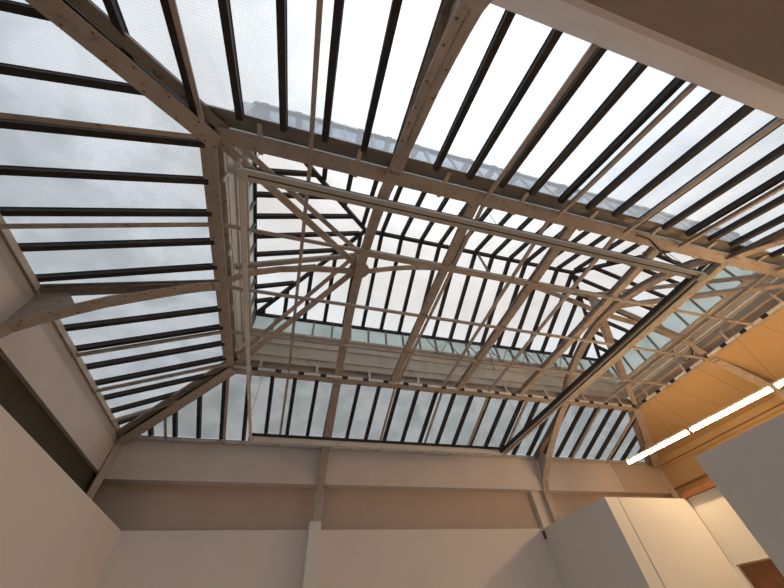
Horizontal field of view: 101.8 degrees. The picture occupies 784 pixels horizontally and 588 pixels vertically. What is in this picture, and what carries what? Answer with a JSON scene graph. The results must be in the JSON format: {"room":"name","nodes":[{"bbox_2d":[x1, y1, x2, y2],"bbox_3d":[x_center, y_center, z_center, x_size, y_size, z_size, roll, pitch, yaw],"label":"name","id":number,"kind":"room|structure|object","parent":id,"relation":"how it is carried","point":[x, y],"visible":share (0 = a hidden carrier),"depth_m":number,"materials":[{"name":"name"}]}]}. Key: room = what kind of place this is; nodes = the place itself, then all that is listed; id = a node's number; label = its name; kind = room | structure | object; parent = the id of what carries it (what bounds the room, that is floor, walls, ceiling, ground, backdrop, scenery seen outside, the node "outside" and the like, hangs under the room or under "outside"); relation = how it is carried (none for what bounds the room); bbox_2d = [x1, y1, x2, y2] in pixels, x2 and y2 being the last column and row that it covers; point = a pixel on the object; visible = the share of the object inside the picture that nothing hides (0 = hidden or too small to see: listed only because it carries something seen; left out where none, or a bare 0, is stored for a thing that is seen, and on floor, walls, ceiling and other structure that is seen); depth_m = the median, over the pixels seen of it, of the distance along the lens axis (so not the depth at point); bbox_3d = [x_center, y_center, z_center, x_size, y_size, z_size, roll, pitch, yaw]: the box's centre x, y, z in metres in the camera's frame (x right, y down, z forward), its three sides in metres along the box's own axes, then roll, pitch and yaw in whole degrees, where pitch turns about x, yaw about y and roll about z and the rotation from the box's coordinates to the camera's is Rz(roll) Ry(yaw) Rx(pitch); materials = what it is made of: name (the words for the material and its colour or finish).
{"room":"art gallery","nodes":[
{"label":"art gallery","id":0,"kind":"room"},
{"bbox_2d":[0,356,96,492],"bbox_3d":[-3.999,0.386,0.922,0.100,4.400,12.200,9,-51,-13],"label":"wall","id":1,"kind":"structure","parent":0,"point":[15,398],"depth_m":4.55,"materials":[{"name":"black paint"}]},
{"bbox_2d":[0,230,119,473],"bbox_3d":[-4.533,0.204,3.799,0.070,0.700,8.660,9,-51,-13],"label":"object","id":2,"kind":"structure","parent":1,"relation":"attached to","point":[39,356],"depth_m":4.50,"materials":[{"name":"white paint"}]},
{"bbox_2d":[0,112,202,139],"bbox_3d":[-3.042,-1.678,3.135,1.971,0.682,0.050,8,-50,-11],"label":"rafter","id":3,"kind":"object","parent":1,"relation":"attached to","point":[3,115],"visible":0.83,"depth_m":3.15,"materials":[{"name":"beige paint"}]},
{"bbox_2d":[110,400,177,422],"bbox_3d":[-4.811,2.284,6.256,1.206,0.426,0.051,-3,-49,-2],"label":"rafter","id":4,"kind":"object","parent":1,"relation":"attached to","point":[166,405],"visible":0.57,"depth_m":6.21,"materials":[{"name":"beige paint"}]},
{"bbox_2d":[0,405,120,587],"bbox_3d":[-3.109,0.817,0.629,0.100,3.280,12.010,9,-51,-13],"label":"wall","id":5,"kind":"structure","parent":0,"point":[53,535],"depth_m":3.69,"materials":[{"name":"white paint"}]},
{"bbox_2d":[94,529,562,587],"bbox_3d":[-0.515,5.893,5.265,8.510,3.280,0.100,9,-51,-13],"label":"wall","id":6,"kind":"structure","parent":0,"point":[379,558],"depth_m":6.01,"materials":[{"name":"white paint"}]},
{"bbox_2d":[92,483,672,530],"bbox_3d":[1.400,6.078,6.187,14.700,4.180,0.100,9,-51,-13],"label":"wall","id":7,"kind":"structure","parent":0,"point":[131,507],"depth_m":6.71,"materials":[{"name":"beige paint"}]},
{"bbox_2d":[164,418,166,441],"bbox_3d":[-4.678,2.736,6.590,0.050,0.316,0.740,9,-51,-13],"label":"rafter","id":8,"kind":"object","parent":7,"relation":"attached to","point":[165,420],"visible":0.64,"depth_m":6.59,"materials":[{"name":"beige metal"}]},
{"bbox_2d":[223,376,229,442],"bbox_3d":[-3.460,2.421,6.662,0.050,0.681,1.752,9,-51,-13],"label":"rafter","id":9,"kind":"object","parent":7,"relation":"attached to","point":[228,378],"visible":0.89,"depth_m":6.62,"materials":[{"name":"beige metal"}]},
{"bbox_2d":[119,435,651,464],"bbox_3d":[1.167,4.029,8.064,13.970,0.080,0.100,9,-51,-13],"label":"trim","id":10,"kind":"structure","parent":7,"relation":"attached to","point":[144,437],"depth_m":7.54,"materials":[{"name":"paint"}]},
{"bbox_2d":[102,439,670,495],"bbox_3d":[1.147,4.407,7.880,13.970,0.790,0.340,9,-51,-13],"label":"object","id":11,"kind":"structure","parent":7,"relation":"attached to","point":[139,461],"depth_m":7.22,"materials":[{"name":"white paint"}]},
{"bbox_2d":[528,491,554,528],"bbox_3d":[3.867,6.417,6.627,0.490,4.080,0.140,9,-51,-13],"label":"wall pier","id":12,"kind":"object","parent":7,"relation":"attached to","point":[544,516],"visible":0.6,"depth_m":7.82,"materials":[{"name":"white paint"}]},
{"bbox_2d":[571,407,600,461],"bbox_3d":[5.209,3.827,8.627,0.050,0.681,1.752,9,-51,-13],"label":"rafter","id":13,"kind":"object","parent":7,"relation":"attached to","point":[598,409],"visible":1,"depth_m":8.58,"materials":[{"name":"beige paint"}]},
{"bbox_2d":[606,413,635,461],"bbox_3d":[6.384,4.018,8.894,0.050,0.681,1.752,9,-51,-13],"label":"rafter","id":14,"kind":"object","parent":7,"relation":"attached to","point":[634,414],"visible":0.93,"depth_m":8.87,"materials":[{"name":"beige paint"}]},
{"bbox_2d":[313,0,491,525],"bbox_3d":[-0.541,0.585,4.989,0.180,3.226,7.998,9,-51,-13],"label":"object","id":15,"kind":"structure","parent":0,"point":[455,20],"depth_m":3.15,"materials":[{"name":"beige paint"}]},
{"bbox_2d":[0,252,358,338],"bbox_3d":[-2.535,0.086,4.746,4.130,3.771,0.180,9,-51,-13],"label":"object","id":16,"kind":"structure","parent":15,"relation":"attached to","point":[54,302],"depth_m":4.32,"materials":[{"name":"beige paint"}]},
{"bbox_2d":[0,214,123,436],"bbox_3d":[-4.516,-0.028,4.050,0.100,0.080,8.020,9,-51,-13],"label":"trim","id":17,"kind":"structure","parent":16,"relation":"attached to","point":[7,234],"depth_m":4.44,"materials":[{"name":"beige paint"}]},
{"bbox_2d":[0,0,225,434],"bbox_3d":[-3.596,-0.113,4.538,2.084,0.726,8.154,9,-51,-13],"label":"window","id":18,"kind":"structure","parent":17,"relation":"on","point":[9,6],"depth_m":3.89,"materials":[{"name":"clear glass"}]},
{"bbox_2d":[199,122,238,368],"bbox_3d":[-2.650,-0.233,5.078,0.220,0.305,4.720,9,-51,-13],"label":"beam","id":19,"kind":"structure","parent":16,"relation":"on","point":[212,159],"depth_m":4.52,"materials":[{"name":"beige paint"}]},
{"bbox_2d":[1,222,211,228],"bbox_3d":[-3.338,-0.836,3.842,1.974,0.683,0.050,6,-50,-10],"label":"rafter","id":20,"kind":"object","parent":19,"relation":"attached to","point":[181,224],"visible":1,"depth_m":3.77,"materials":[{"name":"beige paint"}]},
{"bbox_2d":[71,330,222,357],"bbox_3d":[-3.913,0.796,5.211,1.984,0.683,0.050,4,-50,-8],"label":"rafter","id":21,"kind":"object","parent":19,"relation":"attached to","point":[80,354],"visible":1,"depth_m":5.17,"materials":[{"name":"beige paint"}]},
{"bbox_2d":[92,363,226,392],"bbox_3d":[-4.164,1.509,5.809,1.990,0.683,0.050,3,-49,-7],"label":"rafter","id":22,"kind":"object","parent":19,"relation":"attached to","point":[221,364],"visible":0.96,"depth_m":5.77,"materials":[{"name":"beige paint"}]},
{"bbox_2d":[224,146,255,348],"bbox_3d":[-2.685,-0.752,5.682,0.187,1.370,4.520,9,-51,-13],"label":"window","id":23,"kind":"structure","parent":19,"relation":"on","point":[232,191],"depth_m":5.42,"materials":[{"name":"beige paint"}]},
{"bbox_2d":[252,103,365,313],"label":"window","id":24,"kind":"structure","parent":23,"relation":"on","point":[258,112],"depth_m":6.71,"materials":[{"name":"clear glass"}]},
{"bbox_2d":[217,143,355,263],"bbox_3d":[-1.371,-1.216,4.949,0.120,1.077,2.919,-24,-51,16],"label":"strut","id":25,"kind":"object","parent":19,"relation":"attached to","point":[230,151],"visible":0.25,"depth_m":4.65,"materials":[{"name":"beige paint"}]},
{"bbox_2d":[225,330,672,386],"bbox_3d":[1.992,1.456,6.772,10.250,0.052,0.050,9,-51,-13],"label":"tie","id":26,"kind":"object","parent":19,"relation":"attached to","point":[231,331],"visible":0.89,"depth_m":6.46,"materials":[{"name":"beige paint"}]},
{"bbox_2d":[474,351,494,369],"bbox_3d":[2.034,1.436,7.013,0.527,0.314,0.267,9,-51,-13],"label":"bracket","id":27,"kind":"object","parent":26,"relation":"on","point":[477,351],"visible":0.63,"depth_m":7.03,"materials":[{"name":"brown metal"}]},
{"bbox_2d":[597,384,689,464],"bbox_3d":[5.586,2.849,7.315,0.088,1.454,1.505,13,-51,-16],"label":"lamp","id":28,"kind":"object","parent":26,"relation":"hanging from","point":[684,432],"visible":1,"depth_m":6.78,"materials":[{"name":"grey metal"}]},
{"bbox_2d":[221,285,710,359],"bbox_3d":[2.268,0.672,6.115,10.250,0.052,0.050,9,-51,-13],"label":"tie","id":29,"kind":"object","parent":19,"relation":"attached to","point":[222,286],"visible":0.96,"depth_m":5.78,"materials":[{"name":"beige paint"}]},
{"bbox_2d":[634,354,773,432],"bbox_3d":[6.059,1.851,6.487,0.092,1.455,1.896,13,-51,-16],"label":"lamp","id":30,"kind":"object","parent":29,"relation":"hanging from","point":[765,390],"visible":1,"depth_m":5.82,"materials":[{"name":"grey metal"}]},
{"bbox_2d":[215,222,759,326],"bbox_3d":[2.560,-0.157,5.420,10.250,0.052,0.050,9,-51,-13],"label":"tie","id":31,"kind":"object","parent":19,"relation":"attached to","point":[225,225],"visible":0.93,"depth_m":5.05,"materials":[{"name":"beige paint"}]},
{"bbox_2d":[719,277,783,388],"bbox_3d":[6.662,0.569,5.424,0.088,1.454,1.505,13,-51,-16],"label":"lamp","id":32,"kind":"object","parent":31,"relation":"hanging from","point":[777,384],"visible":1,"depth_m":5.33,"materials":[{"name":"grey metal"}]},
{"bbox_2d":[349,252,368,276],"bbox_3d":[-0.665,-0.673,6.437,0.400,0.656,0.400,9,-51,-13],"label":"hub","id":33,"kind":"object","parent":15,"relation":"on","point":[353,265],"visible":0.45,"depth_m":6.17,"materials":[{"name":"beige paint"}]},
{"bbox_2d":[224,358,636,410],"bbox_3d":[1.683,2.221,7.583,10.450,0.305,0.220,9,-51,-13],"label":"beam","id":34,"kind":"structure","parent":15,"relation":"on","point":[257,367],"depth_m":7.27,"materials":[{"name":"beige metal"}]},
{"bbox_2d":[86,361,237,499],"bbox_3d":[-4.317,2.513,5.981,2.708,1.877,0.330,-23,-51,14],"label":"rafter","id":35,"kind":"object","parent":34,"relation":"attached to","point":[215,381],"visible":0.98,"depth_m":6.31,"materials":[{"name":"beige paint"}]},
{"bbox_2d":[277,379,288,446],"bbox_3d":[-2.362,2.599,6.911,0.050,0.681,1.752,9,-51,-13],"label":"rafter","id":36,"kind":"object","parent":34,"relation":"attached to","point":[287,380],"visible":0.93,"depth_m":6.81,"materials":[{"name":"beige paint"}]},
{"bbox_2d":[234,274,351,365],"bbox_3d":[-1.966,0.471,6.364,2.919,1.077,0.120,-27,-52,17],"label":"strut","id":37,"kind":"object","parent":34,"relation":"attached to","point":[345,277],"visible":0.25,"depth_m":6.32,"materials":[{"name":"beige paint"}]},
{"bbox_2d":[376,389,394,451],"bbox_3d":[-0.156,2.957,7.411,0.050,0.681,1.752,9,-51,-13],"label":"rafter","id":38,"kind":"object","parent":34,"relation":"attached to","point":[393,392],"visible":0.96,"depth_m":7.32,"materials":[{"name":"beige paint"}]},
{"bbox_2d":[420,393,442,453],"bbox_3d":[0.932,3.133,7.658,0.050,0.681,1.752,9,-51,-13],"label":"rafter","id":39,"kind":"object","parent":34,"relation":"attached to","point":[441,394],"visible":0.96,"depth_m":7.57,"materials":[{"name":"beige paint"}]},
{"bbox_2d":[237,314,628,398],"bbox_3d":[1.623,1.726,8.206,10.330,1.370,0.112,9,-51,-13],"label":"wall","id":40,"kind":"structure","parent":34,"relation":"on","point":[276,350],"depth_m":7.79,"materials":[{"name":"beige paint"}]},
{"bbox_2d":[257,236,597,360],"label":"window","id":41,"kind":"structure","parent":40,"relation":"on","point":[507,265],"depth_m":8.39,"materials":[{"name":"clear glass"}]},
{"bbox_2d":[426,338,577,371],"bbox_3d":[3.091,1.698,8.735,4.518,0.516,0.024,9,-51,-13],"label":"lattice","id":42,"kind":"object","parent":40,"relation":"attached to","point":[426,338],"visible":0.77,"depth_m":8.62,"materials":[{"name":"metal"}]},
{"bbox_2d":[464,397,488,454],"bbox_3d":[2.069,3.318,7.915,0.050,0.681,1.752,9,-51,-13],"label":"rafter","id":43,"kind":"object","parent":34,"relation":"attached to","point":[486,399],"visible":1,"depth_m":7.83,"materials":[{"name":"beige paint"}]},
{"bbox_2d":[501,401,527,457],"bbox_3d":[3.109,3.487,8.151,0.050,0.681,1.752,9,-51,-13],"label":"rafter","id":44,"kind":"object","parent":34,"relation":"attached to","point":[526,402],"visible":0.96,"depth_m":8.04,"materials":[{"name":"beige paint"}]},
{"bbox_2d":[603,320,637,405],"bbox_3d":[5.783,1.715,8.136,0.120,1.116,3.010,-26,-52,17],"label":"strut","id":45,"kind":"object","parent":34,"relation":"attached to","point":[605,325],"visible":0.54,"depth_m":8.16,"materials":[{"name":"beige paint"}]},
{"bbox_2d":[627,408,679,498],"bbox_3d":[7.193,4.451,8.652,0.330,1.876,2.548,-25,-52,17],"label":"rafter","id":46,"kind":"object","parent":34,"relation":"attached to","point":[640,417],"visible":0.87,"depth_m":8.98,"materials":[{"name":"beige paint"}]},
{"bbox_2d":[611,463,669,491],"bbox_3d":[7.129,5.250,9.098,1.650,0.710,0.020,9,-51,-13],"label":"trim","id":47,"kind":"structure","parent":46,"relation":"attached to","point":[635,478],"depth_m":9.06,"materials":[{"name":"beige paint"}]},
{"bbox_2d":[354,247,597,310],"bbox_3d":[2.220,-0.249,7.143,6.200,0.842,0.170,9,-51,-13],"label":"ridge beam","id":48,"kind":"structure","parent":15,"relation":"attached to","point":[412,266],"depth_m":7.23,"materials":[{"name":"beige paint"}]},
{"bbox_2d":[237,258,354,354],"bbox_3d":[-1.970,0.195,6.661,3.008,1.326,0.090,-27,-52,17],"label":"strut","id":49,"kind":"object","parent":48,"relation":"attached to","point":[346,262],"visible":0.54,"depth_m":6.62,"materials":[{"name":"beige paint"}]},
{"bbox_2d":[238,148,356,247],"bbox_3d":[-1.385,-1.464,5.270,0.090,1.326,3.008,-24,-51,16],"label":"strut","id":50,"kind":"object","parent":48,"relation":"attached to","point":[248,153],"visible":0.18,"depth_m":5.11,"materials":[{"name":"beige paint"}]},
{"bbox_2d":[477,254,489,271],"bbox_3d":[2.218,-0.755,7.746,0.100,0.733,0.040,9,-51,-13],"label":"brace","id":51,"kind":"object","parent":48,"relation":"attached to","point":[478,255],"visible":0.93,"depth_m":7.72,"materials":[{"name":"grey metal"}]},
{"bbox_2d":[586,295,597,305],"bbox_3d":[4.921,0.220,7.719,0.400,0.616,0.400,9,-51,-13],"label":"hub","id":52,"kind":"object","parent":48,"relation":"attached to","point":[592,300],"visible":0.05,"depth_m":7.76,"materials":[{"name":"beige paint"}]},
{"bbox_2d":[588,299,628,396],"bbox_3d":[5.745,1.446,8.411,0.090,1.326,3.098,-26,-52,17],"label":"strut","id":53,"kind":"object","parent":48,"relation":"attached to","point":[603,332],"visible":0.39,"depth_m":8.36,"materials":[{"name":"beige paint"}]},
{"bbox_2d":[594,273,774,294],"bbox_3d":[6.329,-0.212,7.019,3.098,1.326,0.090,-25,-52,16],"label":"strut","id":54,"kind":"object","parent":48,"relation":"attached to","point":[753,276],"visible":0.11,"depth_m":6.67,"materials":[{"name":"beige paint"}]},
{"bbox_2d":[212,122,783,278],"bbox_3d":[2.872,-1.145,4.752,10.450,0.316,0.372,9,-51,-13],"label":"beam","id":55,"kind":"structure","parent":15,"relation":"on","point":[230,136],"depth_m":4.28,"materials":[{"name":"beige paint"}]},
{"bbox_2d":[25,0,229,147],"bbox_3d":[-2.663,-2.349,2.563,0.330,0.875,2.706,-28,-53,19],"label":"rafter","id":56,"kind":"object","parent":55,"relation":"attached to","point":[57,12],"visible":0.98,"depth_m":2.90,"materials":[{"name":"beige paint"}]},
{"bbox_2d":[288,165,311,371],"bbox_3d":[-1.566,0.005,5.250,0.050,0.057,4.520,9,-51,-13],"label":"tie","id":57,"kind":"object","parent":55,"relation":"attached to","point":[309,169],"visible":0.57,"depth_m":4.81,"materials":[{"name":"beige paint"}]},
{"bbox_2d":[308,0,322,157],"bbox_3d":[-0.717,-2.070,2.993,0.050,0.681,1.752,9,-51,-13],"label":"rafter","id":58,"kind":"object","parent":55,"relation":"attached to","point":[319,4],"visible":1,"depth_m":2.95,"materials":[{"name":"beige paint"}]},
{"bbox_2d":[390,203,478,382],"bbox_3d":[0.571,0.330,5.761,0.130,0.139,4.520,9,-51,-13],"label":"cross beam","id":59,"kind":"structure","parent":55,"relation":"attached to","point":[471,209],"depth_m":5.35,"materials":[{"name":"beige paint"}]},
{"bbox_2d":[397,206,483,382],"bbox_3d":[0.689,0.371,5.761,0.050,0.057,4.520,9,-51,-13],"label":"tie","id":60,"kind":"object","parent":55,"relation":"attached to","point":[481,208],"visible":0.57,"depth_m":5.36,"materials":[{"name":"beige paint"}]},
{"bbox_2d":[102,0,783,257],"bbox_3d":[3.039,-1.491,3.907,14.035,0.725,1.870,9,-51,-13],"label":"window","id":61,"kind":"structure","parent":55,"relation":"attached to","point":[112,7],"depth_m":3.34,"materials":[{"name":"clear glass"}]},
{"bbox_2d":[206,104,783,265],"bbox_3d":[2.914,-1.166,4.581,10.250,0.100,0.192,9,-51,-13],"label":"roof beam","id":62,"kind":"structure","parent":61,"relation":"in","point":[270,128],"depth_m":4.09,"materials":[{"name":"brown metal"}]},
{"bbox_2d":[228,146,707,455],"bbox_3d":[0.593,1.005,5.585,5.875,0.980,5.611,9,-51,-13],"label":"frame","id":63,"kind":"object","parent":55,"relation":"hanging from","point":[693,278],"visible":0.98,"depth_m":4.06,"materials":[{"name":"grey metal"}]},
{"bbox_2d":[441,221,549,386],"bbox_3d":[1.710,0.537,5.993,0.050,0.057,4.520,9,-51,-13],"label":"tie","id":64,"kind":"object","parent":55,"relation":"attached to","point":[546,224],"visible":0.75,"depth_m":5.62,"materials":[{"name":"beige paint"}]},
{"bbox_2d":[244,103,765,250],"bbox_3d":[2.804,-1.638,5.402,10.330,1.340,0.080,9,-51,-13],"label":"window","id":65,"kind":"structure","parent":55,"relation":"on","point":[252,107],"depth_m":5.75,"materials":[{"name":"clear glass"}]},
{"bbox_2d":[254,101,739,273],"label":"window","id":66,"kind":"structure","parent":65,"relation":"on","point":[266,107],"depth_m":6.79,"materials":[{"name":"clear glass"}]},
{"bbox_2d":[455,226,575,388],"bbox_3d":[2.112,0.580,6.111,0.130,0.139,4.520,9,-51,-13],"label":"cross beam","id":67,"kind":"structure","parent":55,"relation":"attached to","point":[566,233],"depth_m":5.75,"materials":[{"name":"beige paint"}]},
{"bbox_2d":[483,43,597,200],"bbox_3d":[1.489,-1.712,3.493,0.050,0.681,1.752,9,-51,-13],"label":"rafter","id":68,"kind":"object","parent":55,"relation":"attached to","point":[592,47],"visible":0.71,"depth_m":3.23,"materials":[{"name":"beige paint"}]},
{"bbox_2d":[487,237,615,391],"bbox_3d":[2.856,0.723,6.253,0.050,0.057,4.520,9,-51,-13],"label":"tie","id":69,"kind":"object","parent":55,"relation":"attached to","point":[608,244],"visible":0.75,"depth_m":5.89,"materials":[{"name":"beige paint"}]},
{"bbox_2d":[516,246,661,394],"bbox_3d":[3.692,0.836,6.469,0.130,0.139,4.520,9,-51,-13],"label":"cross beam","id":70,"kind":"structure","parent":55,"relation":"attached to","point":[650,253],"depth_m":6.13,"materials":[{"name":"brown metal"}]},
{"bbox_2d":[556,83,697,217],"bbox_3d":[2.578,-1.535,3.740,0.050,0.681,1.752,9,-51,-13],"label":"rafter","id":71,"kind":"object","parent":55,"relation":"attached to","point":[691,86],"visible":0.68,"depth_m":3.50,"materials":[{"name":"beige paint"}]},
{"bbox_2d":[636,234,679,265],"bbox_3d":[4.319,-0.611,5.004,1.458,0.201,0.081,22,-54,-22],"label":"power cable","id":72,"kind":"object","parent":55,"relation":"hanging from","point":[649,239],"visible":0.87,"depth_m":4.84,"materials":[{"name":"black rubber"}]},
{"bbox_2d":[602,274,767,402],"bbox_3d":[6.054,1.242,6.978,0.050,0.057,4.520,9,-51,-13],"label":"tie","id":73,"kind":"object","parent":55,"relation":"attached to","point":[760,278],"visible":0.79,"depth_m":6.57,"materials":[{"name":"beige paint"}]},
{"bbox_2d":[623,118,783,234],"bbox_3d":[3.715,-1.351,3.998,0.050,0.681,1.752,9,-51,-13],"label":"rafter","id":74,"kind":"object","parent":55,"relation":"attached to","point":[778,121],"visible":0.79,"depth_m":3.78,"materials":[{"name":"beige paint"}]},
{"bbox_2d":[678,182,783,247],"bbox_3d":[4.755,-1.182,4.234,0.050,0.681,1.752,9,-51,-13],"label":"rafter","id":75,"kind":"object","parent":55,"relation":"attached to","point":[780,187],"visible":1,"depth_m":4.38,"materials":[{"name":"beige paint"}]},
{"bbox_2d":[543,497,663,587],"bbox_3d":[3.988,5.830,5.596,0.290,3.280,2.350,9,-51,-13],"label":"wall","id":76,"kind":"structure","parent":0,"point":[596,545],"depth_m":6.02,"materials":[{"name":"white paint"}]},
{"bbox_2d":[561,0,783,93],"bbox_3d":[3.920,-2.530,1.004,15.200,0.200,3.860,9,-51,-13],"label":"wall","id":77,"kind":"structure","parent":0,"point":[743,38],"depth_m":1.68,"materials":[{"name":"beige paint"}]},
{"bbox_2d":[617,497,746,587],"bbox_3d":[4.997,5.995,5.825,1.755,3.280,2.348,9,-51,-13],"label":"wall","id":78,"kind":"structure","parent":0,"point":[680,548],"depth_m":5.76,"materials":[{"name":"white paint"}]},
{"bbox_2d":[148,375,650,461],"bbox_3d":[1.402,3.154,7.805,14.035,0.725,1.870,9,-51,-13],"label":"window","id":79,"kind":"structure","parent":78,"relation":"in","point":[223,396],"depth_m":7.69,"materials":[{"name":"clear glass"}]},
{"bbox_2d":[569,262,726,399],"bbox_3d":[5.050,1.056,6.777,0.130,0.159,4.520,9,-51,-13],"label":"tie beam","id":80,"kind":"structure","parent":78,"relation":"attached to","point":[714,268],"depth_m":6.11,"materials":[{"name":"brown metal"}]},
{"bbox_2d":[533,227,783,521],"bbox_3d":[5.002,1.485,6.246,0.333,3.226,8.002,10,-51,-13],"label":"frame","id":81,"kind":"object","parent":78,"relation":"on","point":[774,239],"visible":0.85,"depth_m":7.58,"materials":[{"name":"beige paint"}]},
{"bbox_2d":[671,347,692,361],"bbox_3d":[6.885,1.379,7.565,0.030,0.466,0.470,9,-51,-13],"label":"cable loop","id":82,"kind":"object","parent":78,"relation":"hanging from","point":[690,347],"visible":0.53,"depth_m":7.40,"materials":[{"name":"black rubber"}]},
{"bbox_2d":[592,296,783,399],"bbox_3d":[6.926,1.312,7.260,4.030,2.810,0.180,9,-51,-13],"label":"frame","id":83,"kind":"object","parent":78,"relation":"attached to","point":[759,380],"visible":0.84,"depth_m":7.21,"materials":[{"name":"beige paint"}]},
{"bbox_2d":[633,288,783,411],"bbox_3d":[7.185,1.363,7.308,0.220,0.305,4.720,9,-51,-13],"label":"beam","id":84,"kind":"structure","parent":83,"relation":"on","point":[774,303],"depth_m":7.06,"materials":[{"name":"beige metal"}]},
{"bbox_2d":[611,268,783,397],"bbox_3d":[7.106,0.837,7.902,0.203,1.370,4.520,9,-51,-13],"label":"window","id":85,"kind":"structure","parent":84,"relation":"on","point":[759,297],"depth_m":7.42,"materials":[{"name":"beige paint"}]},
{"bbox_2d":[571,235,738,357],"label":"window","id":86,"kind":"structure","parent":85,"relation":"on","point":[598,267],"depth_m":8.42,"materials":[{"name":"clear glass"}]},
{"bbox_2d":[620,281,783,307],"bbox_3d":[6.377,0.029,6.721,3.010,1.116,0.120,-25,-52,16],"label":"strut","id":87,"kind":"object","parent":84,"relation":"attached to","point":[777,285],"visible":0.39,"depth_m":6.49,"materials":[{"name":"beige paint"}]},
{"bbox_2d":[641,308,783,458],"bbox_3d":[8.081,1.798,7.167,1.760,0.658,7.970,9,-51,-13],"label":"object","id":88,"kind":"structure","parent":78,"relation":"attached to","point":[699,395],"depth_m":7.60,"materials":[{"name":"brown wood"}]},
{"bbox_2d":[659,396,783,469],"bbox_3d":[8.903,2.207,7.024,0.090,0.240,8.020,9,-51,-13],"label":"trim","id":89,"kind":"structure","parent":78,"relation":"attached to","point":[776,401],"depth_m":8.06,"materials":[{"name":"brown wood"}]},
{"bbox_2d":[675,476,769,565],"bbox_3d":[9.870,2.707,3.982,0.100,4.180,12.200,9,-51,-13],"label":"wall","id":90,"kind":"structure","parent":0,"point":[706,479],"depth_m":8.69,"materials":[{"name":"brown paint"}]},
{"bbox_2d":[168,0,205,127],"bbox_3d":[-1.815,-2.248,2.744,0.050,0.681,1.752,9,-51,-13],"label":"rafter","id":91,"kind":"object","parent":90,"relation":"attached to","point":[173,5],"visible":0.89,"depth_m":2.88,"materials":[{"name":"beige paint"}]},
{"bbox_2d":[490,0,783,118],"bbox_3d":[3.487,-1.592,2.653,14.320,1.110,0.200,9,-51,-13],"label":"trim","id":92,"kind":"structure","parent":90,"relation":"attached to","point":[559,15],"depth_m":2.28,"materials":[{"name":"white paint"}]},
{"bbox_2d":[661,403,783,489],"bbox_3d":[9.112,2.444,6.942,0.350,0.720,8.560,9,-51,-13],"label":"wall","id":93,"kind":"structure","parent":90,"relation":"on","point":[687,471],"depth_m":8.68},
{"bbox_2d":[775,265,783,271],"bbox_3d":[6.855,-0.841,4.710,0.050,0.681,1.752,9,-51,-13],"label":"rafter","id":94,"kind":"object","parent":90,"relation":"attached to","point":[781,268],"visible":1,"depth_m":5.43,"materials":[{"name":"beige paint"}]},
{"bbox_2d":[688,487,768,587],"bbox_3d":[7.061,2.848,3.267,0.120,3.280,6.585,9,-51,-13],"label":"wall","id":95,"kind":"structure","parent":0,"point":[731,534],"depth_m":5.84,"materials":[{"name":"white paint"}]},
{"bbox_2d":[681,481,715,498],"bbox_3d":[6.257,3.659,6.140,0.240,0.090,1.370,9,-51,-13],"label":"trim","id":96,"kind":"structure","parent":95,"relation":"on","point":[709,485],"depth_m":6.30,"materials":[{"name":"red wood"}]},
{"bbox_2d":[740,559,783,587],"bbox_3d":[6.569,4.723,4.141,0.040,2.195,2.260,9,-51,-13],"label":"door","id":97,"kind":"structure","parent":95,"relation":"in","point":[763,574],"depth_m":5.37,"materials":[{"name":"red wood"}]},
{"bbox_2d":[694,413,783,575],"bbox_3d":[5.588,1.739,2.176,0.140,3.280,5.160,9,-51,-13],"label":"wall","id":98,"kind":"structure","parent":0,"point":[747,469],"depth_m":4.29,"materials":[{"name":"white paint"}]},
{"bbox_3d":[3.033,3.094,0.891,15.200,0.100,12.500,9,-51,-13],"label":"floor","id":99,"kind":"structure","parent":0,"visible":0},
{"bbox_2d":[302,521,321,587],"bbox_3d":[-1.396,5.575,4.959,0.220,3.350,0.289,9,-51,-13],"label":"post","id":100,"kind":"object","parent":99,"relation":"on","point":[309,580],"visible":1,"depth_m":5.75,"materials":[{"name":"white paint"}]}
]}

